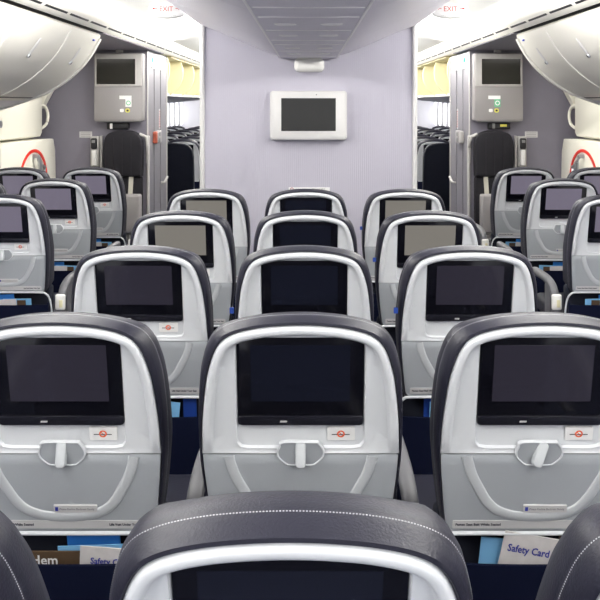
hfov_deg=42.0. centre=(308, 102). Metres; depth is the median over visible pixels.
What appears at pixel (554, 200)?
monitor
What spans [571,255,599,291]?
tray
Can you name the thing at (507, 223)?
tray
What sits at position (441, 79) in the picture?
bin
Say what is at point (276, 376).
monitor
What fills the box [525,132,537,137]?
placard
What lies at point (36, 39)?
bin
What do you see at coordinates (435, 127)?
passenger seat
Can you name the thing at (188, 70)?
bin
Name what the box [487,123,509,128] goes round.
holder
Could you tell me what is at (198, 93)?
bin
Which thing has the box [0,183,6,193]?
passenger seat
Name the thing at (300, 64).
housing
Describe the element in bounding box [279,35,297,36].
reading lamp
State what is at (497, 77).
upper cabinet
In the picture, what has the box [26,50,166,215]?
wall
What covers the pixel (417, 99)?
bin
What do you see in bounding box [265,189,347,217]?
passenger seat
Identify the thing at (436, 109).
window
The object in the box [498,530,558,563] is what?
card
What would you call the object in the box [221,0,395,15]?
bin
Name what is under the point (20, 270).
tray
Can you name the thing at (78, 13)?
trim
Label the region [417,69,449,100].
bin
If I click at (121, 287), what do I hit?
monitor
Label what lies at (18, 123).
door
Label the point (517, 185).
monitor
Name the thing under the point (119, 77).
upper cabinet
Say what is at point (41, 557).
magazine
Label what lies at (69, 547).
leaflet
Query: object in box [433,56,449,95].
bin
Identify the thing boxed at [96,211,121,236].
tray
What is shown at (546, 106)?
wall
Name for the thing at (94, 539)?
leaflet
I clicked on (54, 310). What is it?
armrest
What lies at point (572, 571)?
passenger seat
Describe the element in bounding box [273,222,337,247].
monitor
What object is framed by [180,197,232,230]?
monitor
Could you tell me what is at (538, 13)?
trim
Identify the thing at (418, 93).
bin
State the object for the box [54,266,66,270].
card
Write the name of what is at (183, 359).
tray
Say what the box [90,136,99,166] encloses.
telephone
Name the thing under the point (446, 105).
window
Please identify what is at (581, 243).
passenger seat
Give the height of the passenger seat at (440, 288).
1.176 m
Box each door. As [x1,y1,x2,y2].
[0,91,55,177]
[561,91,599,177]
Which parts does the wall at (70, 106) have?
panel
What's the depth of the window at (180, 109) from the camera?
17.32 m
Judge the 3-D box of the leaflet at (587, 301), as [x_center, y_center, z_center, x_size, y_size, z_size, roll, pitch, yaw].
[1.550,1.140,4.175,0.156,0.203,0.031,0,0,0]
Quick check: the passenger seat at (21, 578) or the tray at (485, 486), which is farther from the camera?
the tray at (485, 486)
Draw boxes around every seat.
[0,167,49,194]
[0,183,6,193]
[0,194,74,318]
[0,312,190,599]
[0,511,49,599]
[19,178,119,292]
[63,167,131,249]
[71,245,213,496]
[100,130,149,241]
[109,490,472,599]
[130,210,235,330]
[166,189,249,318]
[167,127,177,131]
[167,132,186,137]
[167,134,178,140]
[167,143,194,205]
[168,139,199,188]
[169,126,184,129]
[173,130,193,135]
[179,136,199,144]
[182,128,199,133]
[186,312,402,498]
[230,245,373,321]
[253,210,357,252]
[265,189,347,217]
[360,189,445,320]
[373,210,480,349]
[394,245,536,499]
[398,312,599,599]
[417,128,434,133]
[417,136,437,144]
[417,139,448,189]
[422,143,449,210]
[423,130,443,135]
[430,132,449,137]
[432,126,447,129]
[438,134,449,140]
[439,127,449,131]
[467,130,516,241]
[476,167,553,253]
[497,178,597,311]
[533,195,599,318]
[535,502,599,599]
[567,167,599,194]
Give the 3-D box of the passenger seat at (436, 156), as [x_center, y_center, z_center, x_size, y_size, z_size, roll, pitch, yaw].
[1.580,1.056,9.428,0.471,1.178,0.663,0,0,0]
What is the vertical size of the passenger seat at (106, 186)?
1.176 m
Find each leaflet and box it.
[0,294,13,299]
[3,298,31,304]
[54,262,63,265]
[58,544,122,550]
[67,535,120,544]
[171,402,179,416]
[183,398,196,416]
[424,398,430,416]
[478,536,502,563]
[539,265,554,269]
[553,262,562,265]
[585,299,599,304]
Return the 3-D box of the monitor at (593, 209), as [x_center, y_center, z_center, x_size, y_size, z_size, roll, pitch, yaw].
[1.605,0.619,4.083,0.285,0.207,0.062,0,0,0]
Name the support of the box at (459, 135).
attached to the wall at (546, 106)
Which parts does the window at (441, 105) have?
pane, frame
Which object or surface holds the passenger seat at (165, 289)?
on the floor
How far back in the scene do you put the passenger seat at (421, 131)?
13.89 m
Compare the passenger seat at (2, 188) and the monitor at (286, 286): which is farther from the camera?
the passenger seat at (2, 188)
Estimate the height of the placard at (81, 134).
0.055 m
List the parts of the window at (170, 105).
frame, pane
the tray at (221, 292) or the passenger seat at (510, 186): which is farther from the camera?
the passenger seat at (510, 186)
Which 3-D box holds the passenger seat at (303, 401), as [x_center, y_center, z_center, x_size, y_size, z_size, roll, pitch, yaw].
[-0.043,1.061,2.076,0.542,1.176,0.729,0,0,0]
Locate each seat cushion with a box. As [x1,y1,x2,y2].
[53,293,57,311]
[166,474,190,501]
[414,474,436,509]
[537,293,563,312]
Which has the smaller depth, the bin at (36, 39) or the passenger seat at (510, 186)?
the bin at (36, 39)
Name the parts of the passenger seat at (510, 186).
armrest, edge trim, backrest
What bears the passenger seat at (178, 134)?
on the floor
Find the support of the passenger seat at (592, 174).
on the floor
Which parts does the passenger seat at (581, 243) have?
armrest, backrest, edge trim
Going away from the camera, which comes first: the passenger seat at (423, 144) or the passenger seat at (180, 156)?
the passenger seat at (180, 156)
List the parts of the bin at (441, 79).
open door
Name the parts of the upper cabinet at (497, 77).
screen frame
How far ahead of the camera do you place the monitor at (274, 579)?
0.93 m
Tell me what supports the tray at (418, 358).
on the passenger seat at (440, 288)
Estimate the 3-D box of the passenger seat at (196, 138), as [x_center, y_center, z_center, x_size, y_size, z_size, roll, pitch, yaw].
[-1.600,1.051,11.046,0.493,1.193,0.728,0,0,0]
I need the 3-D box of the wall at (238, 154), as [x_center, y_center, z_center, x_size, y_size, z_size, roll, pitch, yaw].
[0.000,0.480,5.860,1.504,2.320,0.930,0,0,0]
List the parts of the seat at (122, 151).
seat, backrest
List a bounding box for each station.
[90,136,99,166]
[517,136,526,166]
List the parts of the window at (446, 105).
pane, frame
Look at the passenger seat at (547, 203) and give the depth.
4.95 m
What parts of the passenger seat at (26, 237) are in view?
edge trim, backrest, armrest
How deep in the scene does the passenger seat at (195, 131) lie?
13.89 m
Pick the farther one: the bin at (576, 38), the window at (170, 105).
the window at (170, 105)
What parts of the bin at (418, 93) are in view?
service panel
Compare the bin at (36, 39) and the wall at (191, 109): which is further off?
the wall at (191, 109)
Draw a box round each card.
[0,299,16,304]
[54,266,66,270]
[80,545,120,563]
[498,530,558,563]
[550,266,562,270]
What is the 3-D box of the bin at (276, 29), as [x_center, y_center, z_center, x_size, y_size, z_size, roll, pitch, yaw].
[0.000,-0.486,3.408,1.556,0.371,1.304,0,0,0]
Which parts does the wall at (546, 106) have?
panel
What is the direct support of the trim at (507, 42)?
attached to the wall at (546, 106)
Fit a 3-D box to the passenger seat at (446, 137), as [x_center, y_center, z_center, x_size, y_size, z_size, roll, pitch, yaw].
[2.122,1.051,11.846,0.493,1.193,0.728,0,0,0]
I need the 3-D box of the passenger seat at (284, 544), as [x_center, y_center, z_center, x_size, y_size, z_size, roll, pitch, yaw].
[-0.047,1.070,1.303,0.542,1.159,0.802,0,0,0]
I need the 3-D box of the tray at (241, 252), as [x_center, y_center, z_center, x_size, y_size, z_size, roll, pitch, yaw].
[-0.564,0.884,4.373,0.449,0.233,0.084,0,0,0]
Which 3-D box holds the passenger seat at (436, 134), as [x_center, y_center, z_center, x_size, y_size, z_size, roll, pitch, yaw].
[2.122,1.051,12.646,0.493,1.193,0.728,0,0,0]
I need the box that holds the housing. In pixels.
[294,57,323,71]
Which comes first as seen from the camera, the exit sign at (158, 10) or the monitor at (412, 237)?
the monitor at (412, 237)
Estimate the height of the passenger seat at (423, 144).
1.193 m
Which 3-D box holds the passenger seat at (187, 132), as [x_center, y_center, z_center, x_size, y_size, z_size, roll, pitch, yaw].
[-2.122,1.051,13.446,0.493,1.193,0.728,0,0,0]
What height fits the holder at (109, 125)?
0.060 m
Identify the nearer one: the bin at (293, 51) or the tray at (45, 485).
the tray at (45, 485)
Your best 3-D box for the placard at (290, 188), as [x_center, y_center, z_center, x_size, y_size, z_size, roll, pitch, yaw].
[0.005,0.612,5.416,0.285,0.055,0.007,0,0,0]
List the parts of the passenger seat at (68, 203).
backrest, edge trim, armrest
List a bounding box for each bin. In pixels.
[0,1,21,47]
[0,8,71,95]
[0,25,101,110]
[167,0,449,58]
[167,56,183,95]
[167,60,194,97]
[167,64,199,99]
[167,69,199,100]
[167,90,199,102]
[168,0,448,43]
[168,99,199,102]
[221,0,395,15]
[417,64,449,99]
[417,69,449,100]
[417,90,449,102]
[417,99,448,102]
[422,60,449,97]
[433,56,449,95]
[515,25,599,104]
[545,8,599,87]
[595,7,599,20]
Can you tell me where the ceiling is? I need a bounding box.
[81,0,535,55]
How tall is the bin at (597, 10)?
0.640 m
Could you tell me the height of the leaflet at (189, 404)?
0.218 m
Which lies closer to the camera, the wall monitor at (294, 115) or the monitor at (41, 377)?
the monitor at (41, 377)
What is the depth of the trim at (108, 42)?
6.54 m
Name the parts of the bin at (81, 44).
service panel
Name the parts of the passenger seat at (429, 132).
backrest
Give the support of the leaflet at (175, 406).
in the passenger seat at (165, 289)
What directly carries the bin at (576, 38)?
attached to the wall
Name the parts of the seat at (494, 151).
backrest, seat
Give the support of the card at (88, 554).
in the passenger seat at (86, 411)
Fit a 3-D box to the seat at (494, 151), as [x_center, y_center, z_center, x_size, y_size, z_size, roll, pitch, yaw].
[1.683,0.950,7.077,0.457,1.400,0.245,0,0,0]
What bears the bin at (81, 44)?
attached to the wall
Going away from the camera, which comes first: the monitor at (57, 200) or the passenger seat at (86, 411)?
the passenger seat at (86, 411)
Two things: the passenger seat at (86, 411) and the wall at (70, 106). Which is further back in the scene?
the wall at (70, 106)
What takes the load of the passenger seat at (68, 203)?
on the floor
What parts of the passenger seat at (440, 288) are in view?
edge trim, backrest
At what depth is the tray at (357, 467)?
1.79 m
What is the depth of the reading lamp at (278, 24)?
3.02 m
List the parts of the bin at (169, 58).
open door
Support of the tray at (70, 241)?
on the passenger seat at (68, 203)
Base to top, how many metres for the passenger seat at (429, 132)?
1.193 m
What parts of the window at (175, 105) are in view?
frame, pane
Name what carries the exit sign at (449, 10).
hanging from the ceiling
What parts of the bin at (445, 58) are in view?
open door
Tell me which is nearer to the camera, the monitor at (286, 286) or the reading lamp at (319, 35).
the monitor at (286, 286)
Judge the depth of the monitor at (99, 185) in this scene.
5.77 m
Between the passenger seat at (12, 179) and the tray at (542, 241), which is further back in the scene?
the passenger seat at (12, 179)
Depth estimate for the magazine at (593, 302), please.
4.15 m
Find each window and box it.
[168,103,173,126]
[173,102,177,125]
[177,102,182,125]
[434,102,439,125]
[439,102,443,125]
[443,103,448,126]
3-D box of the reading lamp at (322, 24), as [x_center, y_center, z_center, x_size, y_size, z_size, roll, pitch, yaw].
[0.090,-0.306,3.036,0.090,0.010,0.060,0,0,0]
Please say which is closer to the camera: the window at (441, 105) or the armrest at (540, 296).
the armrest at (540, 296)
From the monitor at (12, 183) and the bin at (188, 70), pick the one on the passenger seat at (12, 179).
the monitor at (12, 183)
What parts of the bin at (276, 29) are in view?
service panel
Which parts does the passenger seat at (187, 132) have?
backrest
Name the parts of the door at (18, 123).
lever, grab handle, frame post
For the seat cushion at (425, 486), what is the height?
0.130 m
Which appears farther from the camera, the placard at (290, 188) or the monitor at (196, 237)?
the placard at (290, 188)
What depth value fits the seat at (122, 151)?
7.07 m
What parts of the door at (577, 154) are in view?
frame post, grab handle, lever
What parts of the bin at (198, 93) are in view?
service panel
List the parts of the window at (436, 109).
pane, frame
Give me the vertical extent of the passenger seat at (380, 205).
1.176 m
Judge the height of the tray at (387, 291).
0.233 m
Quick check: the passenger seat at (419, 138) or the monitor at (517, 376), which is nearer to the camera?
the monitor at (517, 376)
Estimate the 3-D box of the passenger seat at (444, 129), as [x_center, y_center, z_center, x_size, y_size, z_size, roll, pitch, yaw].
[2.644,1.051,15.046,0.493,1.193,0.728,0,0,0]
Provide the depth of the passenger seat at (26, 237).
4.11 m
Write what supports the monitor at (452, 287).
on the passenger seat at (440, 288)
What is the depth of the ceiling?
5.96 m
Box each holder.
[107,123,129,128]
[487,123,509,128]
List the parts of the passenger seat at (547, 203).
armrest, edge trim, backrest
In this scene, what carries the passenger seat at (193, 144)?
on the floor
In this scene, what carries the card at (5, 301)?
in the passenger seat at (26, 237)
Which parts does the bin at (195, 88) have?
service panel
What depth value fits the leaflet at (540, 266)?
5.01 m
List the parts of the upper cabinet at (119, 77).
screen frame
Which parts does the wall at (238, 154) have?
edge post, edge post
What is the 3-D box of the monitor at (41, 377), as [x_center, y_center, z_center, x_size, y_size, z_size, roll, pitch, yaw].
[-0.561,0.619,1.763,0.285,0.207,0.062,0,0,0]
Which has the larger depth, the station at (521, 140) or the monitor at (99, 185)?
the station at (521, 140)
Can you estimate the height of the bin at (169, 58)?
0.510 m
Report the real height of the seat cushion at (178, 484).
0.130 m
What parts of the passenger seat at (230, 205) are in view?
backrest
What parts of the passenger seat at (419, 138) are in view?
backrest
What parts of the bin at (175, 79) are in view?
open door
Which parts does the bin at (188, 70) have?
service panel, open door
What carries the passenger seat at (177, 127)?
on the floor
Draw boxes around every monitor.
[0,174,36,194]
[0,203,28,238]
[0,337,124,417]
[30,186,76,214]
[71,174,110,198]
[95,261,182,314]
[148,222,213,263]
[171,560,408,599]
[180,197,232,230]
[236,337,363,415]
[261,261,346,314]
[270,91,346,139]
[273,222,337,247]
[280,197,331,211]
[379,197,431,228]
[397,222,462,262]
[426,261,513,314]
[477,337,599,416]
[506,174,545,198]
[540,186,586,214]
[580,174,599,194]
[588,204,599,238]
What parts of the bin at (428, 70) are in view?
open door, service panel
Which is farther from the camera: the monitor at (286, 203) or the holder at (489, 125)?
the holder at (489, 125)
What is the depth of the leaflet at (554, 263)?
5.02 m
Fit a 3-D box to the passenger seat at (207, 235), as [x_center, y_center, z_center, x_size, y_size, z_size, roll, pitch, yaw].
[-0.589,1.061,3.771,0.542,1.176,0.729,0,0,0]
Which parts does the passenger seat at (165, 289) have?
backrest, edge trim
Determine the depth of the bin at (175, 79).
9.13 m
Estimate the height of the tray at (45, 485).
0.233 m
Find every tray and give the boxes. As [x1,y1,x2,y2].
[0,250,45,291]
[0,441,160,530]
[52,225,90,258]
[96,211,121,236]
[158,341,206,395]
[203,441,397,498]
[210,283,231,324]
[235,247,246,280]
[365,247,375,280]
[379,283,398,324]
[401,341,442,395]
[441,443,599,530]
[495,211,520,236]
[526,225,564,258]
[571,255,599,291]
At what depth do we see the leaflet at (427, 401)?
2.70 m
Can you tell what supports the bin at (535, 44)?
attached to the wall
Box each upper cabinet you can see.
[94,50,144,121]
[472,50,522,121]
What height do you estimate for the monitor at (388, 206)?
0.207 m
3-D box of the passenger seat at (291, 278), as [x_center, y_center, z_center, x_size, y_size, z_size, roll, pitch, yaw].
[-0.039,1.061,2.921,0.542,1.176,0.729,0,0,0]
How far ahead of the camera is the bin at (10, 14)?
3.86 m
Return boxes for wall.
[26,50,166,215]
[181,100,435,128]
[200,25,416,256]
[450,50,590,219]
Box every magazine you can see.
[17,300,25,304]
[32,551,79,563]
[591,300,599,304]
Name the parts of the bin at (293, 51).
service panel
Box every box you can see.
[153,130,161,143]
[455,130,463,143]
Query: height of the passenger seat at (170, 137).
1.193 m
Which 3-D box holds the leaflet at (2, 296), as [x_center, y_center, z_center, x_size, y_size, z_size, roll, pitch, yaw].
[-1.620,1.130,4.186,0.122,0.224,0.034,0,0,0]
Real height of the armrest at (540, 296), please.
0.130 m
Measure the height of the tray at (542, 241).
0.233 m
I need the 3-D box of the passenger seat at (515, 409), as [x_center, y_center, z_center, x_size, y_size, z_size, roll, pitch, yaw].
[0.525,1.061,2.076,0.592,1.176,0.729,0,0,0]
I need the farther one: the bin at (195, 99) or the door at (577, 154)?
the bin at (195, 99)
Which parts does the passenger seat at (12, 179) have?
backrest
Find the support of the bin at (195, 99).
attached to the wall at (70, 106)
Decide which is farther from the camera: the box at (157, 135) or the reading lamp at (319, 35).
the box at (157, 135)
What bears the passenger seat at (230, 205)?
on the floor
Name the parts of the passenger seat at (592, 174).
backrest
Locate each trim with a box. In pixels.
[0,0,199,65]
[96,30,163,53]
[417,0,599,65]
[453,30,520,53]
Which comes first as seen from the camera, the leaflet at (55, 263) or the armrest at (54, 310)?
the armrest at (54, 310)
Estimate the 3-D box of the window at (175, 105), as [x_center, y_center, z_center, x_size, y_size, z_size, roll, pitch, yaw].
[-2.860,0.281,16.761,0.100,0.622,0.606,0,0,0]
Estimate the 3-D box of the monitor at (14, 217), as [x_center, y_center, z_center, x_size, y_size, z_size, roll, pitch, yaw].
[-1.605,0.619,4.083,0.285,0.207,0.062,0,0,0]
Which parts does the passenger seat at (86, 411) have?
edge trim, backrest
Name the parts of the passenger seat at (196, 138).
backrest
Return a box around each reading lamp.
[274,23,295,25]
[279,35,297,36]
[319,35,337,36]
[321,23,342,25]
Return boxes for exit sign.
[148,3,184,18]
[432,3,468,18]
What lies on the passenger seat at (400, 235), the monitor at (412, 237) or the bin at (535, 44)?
the monitor at (412, 237)
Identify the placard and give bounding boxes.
[79,132,91,137]
[289,187,329,190]
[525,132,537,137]
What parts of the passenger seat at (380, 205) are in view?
backrest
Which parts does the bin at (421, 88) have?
service panel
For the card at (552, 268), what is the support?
in the passenger seat at (547, 203)
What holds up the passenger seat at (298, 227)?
on the floor
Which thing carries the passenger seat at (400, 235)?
on the floor
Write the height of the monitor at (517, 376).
0.207 m
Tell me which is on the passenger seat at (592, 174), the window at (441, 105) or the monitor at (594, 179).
the monitor at (594, 179)
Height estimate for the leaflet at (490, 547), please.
0.222 m
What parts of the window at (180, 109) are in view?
frame, pane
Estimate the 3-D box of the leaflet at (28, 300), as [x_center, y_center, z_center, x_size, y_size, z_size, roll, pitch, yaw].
[-1.550,1.140,4.175,0.152,0.200,0.031,0,0,0]
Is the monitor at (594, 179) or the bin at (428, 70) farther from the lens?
the bin at (428, 70)
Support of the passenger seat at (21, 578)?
on the floor
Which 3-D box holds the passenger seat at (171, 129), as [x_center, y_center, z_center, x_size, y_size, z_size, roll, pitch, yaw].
[-2.644,1.051,15.046,0.493,1.193,0.728,0,0,0]

